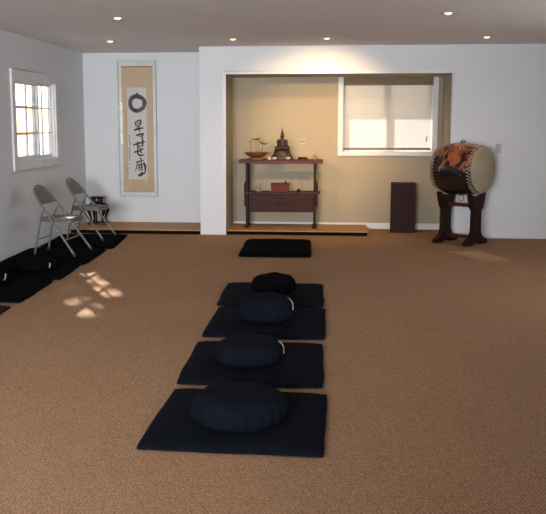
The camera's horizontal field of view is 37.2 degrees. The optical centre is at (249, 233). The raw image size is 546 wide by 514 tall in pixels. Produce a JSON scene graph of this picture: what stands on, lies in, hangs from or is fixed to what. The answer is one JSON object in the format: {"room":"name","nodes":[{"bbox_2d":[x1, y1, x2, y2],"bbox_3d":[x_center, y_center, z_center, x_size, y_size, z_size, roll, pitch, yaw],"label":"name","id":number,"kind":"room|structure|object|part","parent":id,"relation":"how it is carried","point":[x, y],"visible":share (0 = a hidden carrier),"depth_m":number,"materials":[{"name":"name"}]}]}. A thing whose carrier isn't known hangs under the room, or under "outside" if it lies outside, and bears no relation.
{"room":"house of worship","nodes":[
{"label":"house of worship","id":0,"kind":"room"},
{"bbox_2d":[0,29,86,261],"bbox_3d":[-2.937,-0.462,5.109,0.085,2.400,12.970,1,8,5],"label":"wall","id":1,"kind":"structure","parent":0,"point":[20,211],"depth_m":9.49,"materials":[{"name":"white paint"}]},
{"bbox_2d":[9,68,59,171],"bbox_3d":[-2.521,-1.323,9.438,0.107,1.107,1.520,1,8,5],"label":"window","id":2,"kind":"structure","parent":1,"relation":"in","point":[17,76],"depth_m":9.49,"materials":[{"name":"white paint"}]},
{"bbox_3d":[-2.534,-1.286,9.171,0.030,0.876,0.757,1,8,5],"label":"sash","id":3,"kind":"part","parent":2,"relation":"part of","materials":[{"name":"white paint"}]},
{"bbox_3d":[-2.511,-1.369,9.784,0.030,0.876,0.599,1,8,5],"label":"sash","id":4,"kind":"part","parent":2,"relation":"part of","materials":[{"name":"white paint"}]},
{"bbox_2d":[244,152,267,157],"bbox_3d":[0.082,-1.053,10.774,0.326,0.071,0.326,1,8,5],"label":"bowl","id":5,"kind":"object","parent":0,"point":[251,154],"depth_m":10.68,"materials":[{"name":"brown ceramic"}]},
{"bbox_2d":[0,229,545,513],"bbox_3d":[0.566,0.830,4.960,6.950,0.120,12.670,1,8,5],"label":"floor","id":6,"kind":"structure","parent":0,"point":[434,354],"depth_m":4.58,"materials":[{"name":"carpet"}]},
{"bbox_2d":[0,305,10,313],"bbox_3d":[-2.361,0.615,5.929,0.924,0.044,0.907,1,8,5],"label":"floor mat","id":7,"kind":"object","parent":6,"relation":"on","point":[3,308],"visible":1,"depth_m":6.22,"materials":[{"name":"red fabric"}]},
{"bbox_2d":[0,279,52,302],"bbox_3d":[-2.269,0.473,6.974,0.916,0.044,0.906,0,8,3],"label":"floor mat","id":8,"kind":"object","parent":6,"relation":"on","point":[16,290],"visible":0.93,"depth_m":6.89,"materials":[{"name":"black fabric"}]},
{"bbox_2d":[0,267,12,283],"bbox_3d":[-2.297,0.362,7.152,0.392,0.141,0.392,1,8,5],"label":"cushion","id":9,"kind":"object","parent":8,"relation":"on","point":[6,275],"visible":1,"depth_m":7.08,"materials":[{"name":"black fabric"}]},
{"bbox_2d":[0,262,80,279],"bbox_3d":[-2.175,0.350,7.880,0.895,0.044,0.803,0,8,2],"label":"floor mat","id":10,"kind":"object","parent":6,"relation":"on","point":[63,269],"visible":0.64,"depth_m":7.65,"materials":[{"name":"black fabric"}]},
{"bbox_2d":[16,256,57,271],"bbox_3d":[-2.056,0.285,7.803,0.401,0.119,0.395,1,8,5],"label":"cushion","id":11,"kind":"object","parent":10,"relation":"on","point":[35,263],"visible":1,"depth_m":7.67,"materials":[{"name":"black fabric"}]},
{"bbox_2d":[1,248,105,263],"bbox_3d":[-2.103,0.229,8.770,0.904,0.044,0.935,0,8,3],"label":"floor mat","id":12,"kind":"object","parent":6,"relation":"on","point":[63,255],"visible":0.78,"depth_m":8.70,"materials":[{"name":"black fabric"}]},
{"bbox_2d":[33,184,91,256],"bbox_3d":[-2.051,-0.164,8.757,0.527,0.736,0.521,1,8,9],"label":"folding chair","id":13,"kind":"object","parent":12,"relation":"on","point":[42,194],"visible":1,"depth_m":8.67,"materials":[{"name":"grey metal"}]},
{"bbox_3d":[-2.235,-0.040,8.623,0.150,0.506,0.034,2,8,13],"label":"leg","id":14,"kind":"part","parent":13,"relation":"part of","materials":[{"name":"grey metal"}]},
{"bbox_3d":[-2.236,-0.417,8.753,0.146,0.168,0.420,1,8,9],"label":"backrest","id":15,"kind":"part","parent":13,"relation":"part of","materials":[{"name":"grey metal"}]},
{"bbox_3d":[-2.178,-0.087,8.970,0.150,0.506,0.034,1,8,6],"label":"leg","id":16,"kind":"part","parent":13,"relation":"part of","materials":[{"name":"grey metal"}]},
{"bbox_2d":[39,234,126,248],"bbox_3d":[-2.002,0.079,9.874,0.864,0.044,1.125,0,8,0],"label":"floor mat","id":17,"kind":"object","parent":6,"relation":"on","point":[110,241],"visible":0.83,"depth_m":9.66,"materials":[{"name":"black fabric"}]},
{"bbox_2d":[66,178,116,240],"bbox_3d":[-1.966,-0.319,9.899,0.527,0.736,0.521,1,8,8],"label":"folding chair","id":18,"kind":"object","parent":17,"relation":"on","point":[73,186],"visible":0.96,"depth_m":9.80,"materials":[{"name":"grey metal"}]},
{"bbox_3d":[-2.147,-0.194,9.761,0.150,0.506,0.034,2,8,11],"label":"leg","id":19,"kind":"part","parent":18,"relation":"part of","materials":[{"name":"grey metal"}]},
{"bbox_3d":[-2.151,-0.572,9.891,0.146,0.168,0.420,1,8,8],"label":"backrest","id":20,"kind":"part","parent":18,"relation":"part of","materials":[{"name":"grey metal"}]},
{"bbox_3d":[-2.096,-0.241,10.109,0.150,0.506,0.034,1,8,5],"label":"leg","id":21,"kind":"part","parent":18,"relation":"part of","materials":[{"name":"grey metal"}]},
{"bbox_2d":[70,221,200,233],"bbox_3d":[-1.481,-0.086,11.038,1.742,0.060,0.796,1,8,5],"label":"platform","id":22,"kind":"object","parent":6,"relation":"on","point":[118,227],"visible":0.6,"depth_m":10.72,"materials":[{"name":"brown wood"}]},
{"bbox_2d":[87,203,108,224],"bbox_3d":[-2.096,-0.284,11.202,0.258,0.287,0.258,1,8,5],"label":"stand","id":23,"kind":"object","parent":22,"relation":"on","point":[95,222],"visible":0.44,"depth_m":11.12,"materials":[{"name":"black wood"}]},
{"bbox_2d":[90,195,105,202],"bbox_3d":[-2.096,-0.476,11.176,0.188,0.098,0.152,1,8,5],"label":"box","id":24,"kind":"object","parent":23,"relation":"on","point":[97,199],"visible":0.91,"depth_m":11.11,"materials":[{"name":"metal"}]},
{"bbox_3d":[-2.096,-0.514,11.171,0.188,0.022,0.152,1,8,5],"label":"lid","id":25,"kind":"part","parent":24,"relation":"part of","materials":[{"name":"black paint"}]},
{"bbox_2d":[88,221,108,224],"bbox_3d":[-2.096,-0.154,11.219,0.236,0.024,0.236,1,8,5],"label":"shelf","id":26,"kind":"object","parent":23,"relation":"attached to","point":[94,222],"depth_m":11.11,"materials":[{"name":"red wood"}]},
{"bbox_2d":[137,388,326,456],"bbox_3d":[-0.047,0.889,3.920,0.829,0.040,0.805,1,8,6],"label":"floor mat","id":27,"kind":"object","parent":6,"relation":"on","point":[173,428],"visible":0.68,"depth_m":3.67,"materials":[{"name":"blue fabric"}]},
{"bbox_2d":[190,381,289,432],"bbox_3d":[-0.047,0.811,3.852,0.477,0.144,0.481,-2,8,-12],"label":"cushion","id":28,"kind":"object","parent":27,"relation":"on","point":[236,406],"visible":1,"depth_m":3.71,"materials":[{"name":"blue fabric"}]},
{"bbox_2d":[177,341,323,387],"bbox_3d":[0.030,0.762,4.854,0.821,0.041,0.866,1,8,5],"label":"floor mat","id":29,"kind":"object","parent":6,"relation":"on","point":[300,365],"visible":0.77,"depth_m":4.63,"materials":[{"name":"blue fabric"}]},
{"bbox_2d":[216,333,283,368],"bbox_3d":[-0.001,0.683,4.781,0.405,0.147,0.404,0,8,0],"label":"cushion","id":30,"kind":"object","parent":29,"relation":"on","point":[240,350],"visible":1,"depth_m":4.65,"materials":[{"name":"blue fabric"}]},
{"bbox_2d":[202,306,325,339],"bbox_3d":[0.128,0.626,5.855,0.837,0.041,0.882,1,8,5],"label":"floor mat","id":31,"kind":"object","parent":6,"relation":"on","point":[307,323],"visible":0.77,"depth_m":5.62,"materials":[{"name":"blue fabric"}]},
{"bbox_2d":[238,291,294,323],"bbox_3d":[0.117,0.520,5.785,0.408,0.200,0.336,1,8,5],"label":"cushion","id":32,"kind":"object","parent":31,"relation":"on","point":[268,307],"visible":1,"depth_m":5.66,"materials":[{"name":"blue fabric"}]},
{"bbox_2d":[217,282,323,307],"bbox_3d":[0.190,0.499,6.798,0.860,0.040,0.888,1,8,5],"label":"floor mat","id":33,"kind":"object","parent":6,"relation":"on","point":[304,294],"visible":0.7,"depth_m":6.67,"materials":[{"name":"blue fabric"}]},
{"bbox_2d":[252,272,295,293],"bbox_3d":[0.202,0.409,6.789,0.371,0.154,0.366,-3,8,-23],"label":"cushion","id":34,"kind":"object","parent":33,"relation":"on","point":[276,282],"visible":0.88,"depth_m":6.66,"materials":[{"name":"black fabric"}]},
{"bbox_2d":[238,239,311,257],"bbox_3d":[0.308,0.148,9.305,0.794,0.060,1.164,1,8,4],"label":"floor mat","id":35,"kind":"object","parent":6,"relation":"on","point":[299,248],"visible":1,"depth_m":9.02,"materials":[{"name":"black fabric"}]},
{"bbox_2d":[227,223,367,235],"bbox_3d":[0.638,-0.061,10.853,1.826,0.060,0.732,1,8,5],"label":"platform","id":36,"kind":"object","parent":6,"relation":"on","point":[235,228],"visible":1,"depth_m":10.62,"materials":[{"name":"brown wood"}]},
{"bbox_2d":[239,159,322,228],"bbox_3d":[0.417,-0.544,10.832,1.105,0.900,0.360,1,8,5],"label":"altar table","id":37,"kind":"object","parent":36,"relation":"on","point":[254,201],"visible":1,"depth_m":10.71,"materials":[{"name":"red wood"}]},
{"bbox_3d":[-0.040,-0.511,10.758,0.032,0.855,0.038,1,8,5],"label":"leg","id":38,"kind":"part","parent":37,"relation":"part of","materials":[{"name":"brown wood"}]},
{"bbox_3d":[-0.018,-0.543,10.995,0.032,0.855,0.038,1,8,5],"label":"leg","id":39,"kind":"part","parent":37,"relation":"part of","materials":[{"name":"brown wood"}]},
{"bbox_2d":[244,138,267,159],"bbox_3d":[0.082,-1.155,10.760,0.326,0.330,0.326,1,8,5],"label":"potted plant","id":40,"kind":"object","parent":37,"relation":"on","point":[257,155],"visible":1,"depth_m":10.70,"materials":[{"name":"brown ceramic"}]},
{"bbox_3d":[0.198,-0.412,10.739,0.406,0.225,0.008,1,8,5],"label":"drawer","id":41,"kind":"part","parent":37,"relation":"part of","materials":[{"name":"brown wood"}]},
{"bbox_2d":[271,183,289,191],"bbox_3d":[0.402,-0.622,10.803,0.248,0.112,0.148,1,8,5],"label":"wooden box","id":42,"kind":"object","parent":37,"relation":"on","point":[275,187],"visible":1,"depth_m":10.73,"materials":[{"name":"red wood"}]},
{"bbox_3d":[0.402,-0.671,10.796,0.248,0.014,0.148,1,8,5],"label":"box lid","id":43,"kind":"part","parent":42,"relation":"part of","materials":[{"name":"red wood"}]},
{"bbox_2d":[271,128,292,159],"bbox_3d":[0.429,-1.212,10.802,0.289,0.430,0.182,1,8,5],"label":"statue","id":44,"kind":"object","parent":37,"relation":"on","point":[281,151],"visible":0.99,"depth_m":10.77,"materials":[{"name":"brown metal"}]},
{"bbox_2d":[244,190,319,193],"bbox_3d":[0.434,-0.557,10.829,1.010,0.022,0.300,1,8,5],"label":"shelf","id":45,"kind":"object","parent":37,"relation":"attached to","point":[245,191],"depth_m":10.70,"materials":[{"name":"red wood"}]},
{"bbox_3d":[0.612,-0.407,10.701,0.406,0.225,0.008,1,8,5],"label":"drawer","id":46,"kind":"part","parent":37,"relation":"part of","materials":[{"name":"brown wood"}]},
{"bbox_3d":[0.851,-0.500,10.677,0.032,0.855,0.038,1,8,5],"label":"leg","id":47,"kind":"part","parent":37,"relation":"part of","materials":[{"name":"brown wood"}]},
{"bbox_2d":[390,182,415,232],"bbox_3d":[1.998,-0.257,10.568,0.316,0.787,0.770,1,8,9],"label":"floor speaker","id":48,"kind":"object","parent":6,"relation":"on","point":[402,205],"visible":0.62,"depth_m":10.69,"materials":[{"name":"red wood"}]},
{"bbox_2d":[432,191,486,246],"bbox_3d":[2.545,-0.203,9.795,0.479,0.623,0.476,-8,11,-44],"label":"stand","id":49,"kind":"object","parent":6,"relation":"on","point":[475,204],"visible":0.91,"depth_m":9.76,"materials":[{"name":"brown wood"}]},
{"bbox_3d":[2.545,0.022,9.825,0.044,0.044,0.344,-8,11,-44],"label":"rail","id":50,"kind":"part","parent":49,"relation":"part of","materials":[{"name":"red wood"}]},
{"bbox_3d":[2.545,-0.354,9.774,0.044,0.044,0.344,-8,11,-44],"label":"rail","id":51,"kind":"part","parent":49,"relation":"part of","materials":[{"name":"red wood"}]},
{"bbox_2d":[429,140,494,200],"bbox_3d":[2.545,-0.760,9.719,0.636,0.740,0.590,-8,11,-44],"label":"drum","id":52,"kind":"object","parent":49,"relation":"on","point":[460,168],"visible":1,"depth_m":9.51,"materials":[{"name":"paint"}]},
{"bbox_2d":[0,0,545,52],"bbox_3d":[0.566,-1.667,4.621,7.250,0.120,12.970,1,8,5],"label":"ceiling","id":53,"kind":"structure","parent":0,"point":[82,26],"depth_m":7.74,"materials":[{"name":"paint"}]},
{"bbox_2d":[109,17,125,19],"bbox_3d":[-1.223,-1.987,7.484,0.160,0.016,0.160,1,8,5],"label":"recessed light","id":54,"kind":"object","parent":53,"relation":"in","point":[119,18],"visible":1,"depth_m":7.46,"materials":[{"name":"beige"}]},
{"bbox_2d":[439,12,456,14],"bbox_3d":[1.748,-1.941,7.145,0.160,0.016,0.160,1,8,5],"label":"recessed light","id":55,"kind":"object","parent":53,"relation":"in","point":[445,13],"visible":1,"depth_m":7.13,"materials":[{"name":"beige"}]},
{"bbox_2d":[82,44,545,234],"bbox_3d":[1.116,-1.224,10.726,6.950,2.400,0.940,1,8,5],"label":"wall","id":56,"kind":"structure","parent":0,"point":[501,88],"depth_m":10.99,"materials":[{"name":"white paint"}]},
{"bbox_2d":[117,60,157,196],"bbox_3d":[-1.559,-1.453,11.221,0.537,1.874,0.087,1,8,5],"label":"picture frame","id":57,"kind":"object","parent":56,"relation":"attached to","point":[120,63],"visible":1,"depth_m":11.23,"materials":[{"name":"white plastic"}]},
{"bbox_2d":[121,66,154,191],"bbox_3d":[-1.557,-1.446,11.241,0.453,1.737,0.020,1,8,5],"label":"scroll","id":58,"kind":"object","parent":57,"relation":"in","point":[137,81],"visible":1,"depth_m":11.24,"materials":[{"name":"beige paper"}]},
{"bbox_3d":[-1.557,-2.298,11.126,0.448,0.016,0.016,1,8,5],"label":"rod","id":59,"kind":"part","parent":58,"relation":"part of","materials":[{"name":"brown wood"}]},
{"bbox_2d":[233,221,438,229],"bbox_3d":[1.168,-0.118,11.178,2.830,0.085,0.014,1,8,5],"label":"baseboard","id":60,"kind":"structure","parent":56,"relation":"attached to","point":[419,226],"depth_m":11.13,"materials":[{"name":"white paint"}]},
{"bbox_2d":[223,70,456,234],"bbox_3d":[1.103,-1.010,10.284,2.910,2.094,0.032,1,8,5],"label":"trim","id":61,"kind":"structure","parent":56,"relation":"attached to","point":[454,72],"depth_m":10.16,"materials":[{"name":"white paint"}]},
{"bbox_2d":[337,77,438,155],"bbox_3d":[1.861,-1.590,10.986,1.331,1.055,0.187,1,8,5],"label":"window","id":62,"kind":"structure","parent":56,"relation":"in","point":[340,150],"depth_m":10.94,"materials":[{"name":"white paint"}]},
{"bbox_2d":[343,77,432,149],"bbox_3d":[1.859,-1.623,10.951,1.183,0.970,0.065,1,8,5],"label":"roller blind","id":63,"kind":"object","parent":62,"relation":"attached to","point":[381,113],"visible":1,"depth_m":10.96,"materials":[{"name":"fabric"}]},
{"bbox_3d":[1.860,-1.159,11.027,1.171,0.030,0.024,1,8,5],"label":"rail","id":64,"kind":"part","parent":63,"relation":"part of","materials":[{"name":"white plastic"}]},
{"bbox_2d":[495,144,501,152],"bbox_3d":[3.094,-1.067,10.082,0.070,0.114,0.010,1,8,5],"label":"switch plate","id":65,"kind":"object","parent":56,"relation":"attached to","point":[498,146],"visible":1,"depth_m":10.08,"materials":[{"name":"white plastic"}]},
{"bbox_2d":[457,233,545,238],"bbox_3d":[3.542,0.029,10.188,1.990,0.060,0.014,1,8,5],"label":"baseboard","id":66,"kind":"structure","parent":56,"relation":"attached to","point":[486,235],"depth_m":10.20,"materials":[{"name":"white paint"}]},
{"label":"outside","id":67,"kind":"structure","parent":0,"visible":0},
{"bbox_2d":[18,145,48,155],"bbox_3d":[1.371,-0.281,15.036,80.000,0.370,90.000,1,8,5],"label":"ground","id":68,"kind":"structure","parent":67,"point":[21,148],"depth_m":49.07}
]}

